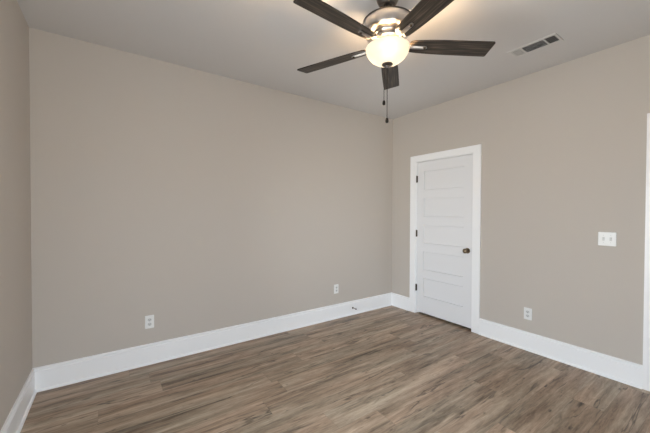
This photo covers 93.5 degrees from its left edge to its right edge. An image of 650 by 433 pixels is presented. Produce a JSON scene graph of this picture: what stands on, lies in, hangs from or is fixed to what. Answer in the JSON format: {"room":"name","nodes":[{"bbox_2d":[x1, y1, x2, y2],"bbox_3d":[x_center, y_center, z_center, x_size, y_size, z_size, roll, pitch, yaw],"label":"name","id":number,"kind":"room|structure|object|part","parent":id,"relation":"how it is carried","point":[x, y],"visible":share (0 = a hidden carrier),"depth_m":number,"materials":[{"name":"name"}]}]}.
{"room":"empty bedroom","nodes":[
{"label":"empty bedroom","id":0,"kind":"room"},
{"bbox_2d":[0,0,31,430],"bbox_3d":[-1.183,-0.015,0.713,0.120,2.743,3.780,0,1,-35],"label":"wall","id":1,"kind":"structure","parent":0,"point":[15,181],"depth_m":1.91,"materials":[{"name":"beige paint"}]},
{"bbox_2d":[0,369,36,432],"bbox_3d":[-1.122,1.265,0.766,0.028,0.182,3.765,0,1,-35],"label":"baseboard","id":2,"kind":"structure","parent":1,"relation":"attached to","point":[14,423],"depth_m":1.98,"materials":[{"name":"white paint"}]},
{"bbox_3d":[-1.116,1.347,0.772,0.013,0.018,3.765,0,1,-35],"label":"shoe molding","id":3,"kind":"part","parent":2,"relation":"part of","materials":[{"name":"white paint"}]},
{"bbox_2d":[29,27,392,367],"bbox_3d":[-0.253,-0.055,3.733,5.094,2.743,0.120,0,1,-35],"label":"wall","id":4,"kind":"structure","parent":0,"point":[195,201],"depth_m":2.90,"materials":[{"name":"beige paint"}]},
{"bbox_2d":[145,315,153,328],"bbox_3d":[-1.578,0.949,2.750,0.071,0.117,0.009,0,1,-35],"label":"wall outlet","id":5,"kind":"object","parent":4,"relation":"attached to","point":[149,320],"visible":1,"depth_m":2.75,"materials":[{"name":"white plastic"}]},
{"bbox_2d":[32,292,391,391],"bbox_3d":[-0.605,1.229,3.419,3.904,0.182,0.028,0,1,-35],"label":"baseboard","id":6,"kind":"structure","parent":4,"relation":"attached to","point":[60,374],"depth_m":2.91,"materials":[{"name":"white paint"}]},
{"bbox_2d":[334,284,338,293],"bbox_3d":[0.147,0.936,3.948,0.071,0.117,0.009,0,1,-35],"label":"wall outlet","id":7,"kind":"object","parent":4,"relation":"attached to","point":[336,287],"visible":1,"depth_m":3.94,"materials":[{"name":"white plastic"}]},
{"bbox_2d":[17,0,649,118],"bbox_3d":[0.864,-1.460,2.111,5.094,0.120,4.020,0,1,-35],"label":"ceiling","id":8,"kind":"structure","parent":0,"point":[264,43],"depth_m":2.39,"materials":[{"name":"grey paint"}]},
{"bbox_2d":[293,0,495,122],"bbox_3d":[0.367,-0.991,1.872,1.260,0.816,1.290,0,1,-35],"label":"ceiling fan","id":9,"kind":"object","parent":8,"relation":"hanging from","point":[387,28],"visible":1,"depth_m":1.81,"materials":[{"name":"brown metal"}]},
{"bbox_3d":[0.051,-1.067,2.115,0.526,0.007,0.126,1,12,32],"label":"blade","id":10,"kind":"part","parent":9,"relation":"part of","materials":[{"name":"brown wood"}]},
{"bbox_3d":[0.081,-1.061,1.647,0.526,0.007,0.126,-1,12,-40],"label":"blade","id":11,"kind":"part","parent":9,"relation":"part of","materials":[{"name":"brown wood"}]},
{"bbox_3d":[0.388,-1.095,1.901,0.182,0.019,0.182,0,1,-35],"label":"rotor plate","id":12,"kind":"part","parent":9,"relation":"part of","materials":[{"name":"silver metal"}]},
{"bbox_3d":[0.388,-0.997,1.902,0.267,0.102,0.267,0,1,-35],"label":"lamp shade","id":13,"kind":"part","parent":9,"relation":"part of","materials":[{"name":"white glass"}]},
{"bbox_3d":[0.487,-1.068,2.287,0.126,0.007,0.526,-11,-2,14],"label":"blade","id":14,"kind":"part","parent":9,"relation":"part of","materials":[{"name":"brown wood"}]},
{"bbox_3d":[0.535,-1.058,1.530,0.126,0.007,0.526,12,-4,-21],"label":"blade","id":15,"kind":"part","parent":9,"relation":"part of","materials":[{"name":"brown wood"}]},
{"bbox_3d":[0.786,-1.062,1.926,0.526,0.007,0.126,0,-10,-4],"label":"blade","id":16,"kind":"part","parent":9,"relation":"part of","materials":[{"name":"brown wood"}]},
{"bbox_2d":[507,33,562,58],"bbox_3d":[1.722,-1.399,2.519,0.162,0.008,0.352,0,1,-35],"label":"ceiling vent","id":17,"kind":"object","parent":8,"relation":"in","point":[554,38],"visible":1,"depth_m":2.51,"materials":[{"name":"white metal"}]},
{"bbox_2d":[20,305,649,432],"bbox_3d":[0.855,1.393,2.151,5.094,0.100,4.020,0,1,-35],"label":"floor","id":18,"kind":"structure","parent":0,"point":[389,369],"depth_m":2.36,"materials":[{"name":"brown wood"}]},
{"bbox_2d":[392,35,649,364],"bbox_3d":[2.122,-0.037,3.008,0.120,2.743,3.780,0,1,-35],"label":"wall","id":19,"kind":"structure","parent":0,"point":[563,163],"depth_m":2.83,"materials":[{"name":"beige paint"}]},
{"bbox_2d":[392,293,408,310],"bbox_3d":[1.082,1.221,4.388,0.028,0.182,0.330,0,1,-35],"label":"baseboard","id":20,"kind":"structure","parent":19,"relation":"attached to","point":[399,301],"depth_m":4.38,"materials":[{"name":"white paint"}]},
{"bbox_2d":[409,144,481,333],"bbox_3d":[1.495,0.252,3.859,0.183,2.137,0.984,0,1,-35],"label":"door","id":21,"kind":"structure","parent":19,"relation":"in","point":[445,186],"depth_m":3.79,"materials":[{"name":"white paint"}]},
{"bbox_3d":[1.209,0.287,4.204,0.018,2.056,0.092,0,1,-35],"label":"casing leg","id":22,"kind":"part","parent":21,"relation":"part of","materials":[{"name":"white paint"}]},
{"bbox_3d":[1.637,0.400,3.554,0.067,0.064,0.064,0,1,-35],"label":"knob","id":23,"kind":"part","parent":21,"relation":"part of","materials":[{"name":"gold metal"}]},
{"bbox_3d":[1.718,0.299,3.471,0.018,2.056,0.092,0,1,-35],"label":"casing leg","id":24,"kind":"part","parent":21,"relation":"part of","materials":[{"name":"white paint"}]},
{"bbox_2d":[524,307,531,320],"bbox_3d":[2.022,0.971,3.049,0.009,0.117,0.071,0,1,-35],"label":"wall outlet","id":25,"kind":"object","parent":19,"relation":"attached to","point":[527,311],"visible":1,"depth_m":3.04,"materials":[{"name":"white plastic"}]},
{"bbox_2d":[478,318,642,388],"bbox_3d":[2.106,1.245,2.913,0.028,0.182,1.292,0,1,-35],"label":"baseboard","id":26,"kind":"structure","parent":19,"relation":"attached to","point":[614,368],"depth_m":2.77,"materials":[{"name":"white paint"}]},
{"bbox_2d":[598,232,616,246],"bbox_3d":[2.355,0.188,2.554,0.017,0.116,0.116,0,1,-35],"label":"light switch","id":27,"kind":"object","parent":19,"relation":"attached to","point":[604,238],"visible":1,"depth_m":2.55,"materials":[{"name":"white plastic"}]},
{"bbox_2d":[642,113,649,390],"bbox_3d":[2.793,0.282,1.990,0.183,2.137,0.984,0,1,-35],"label":"door","id":28,"kind":"structure","parent":19,"relation":"in","point":[646,318],"depth_m":2.35,"materials":[{"name":"white paint"}]}
]}

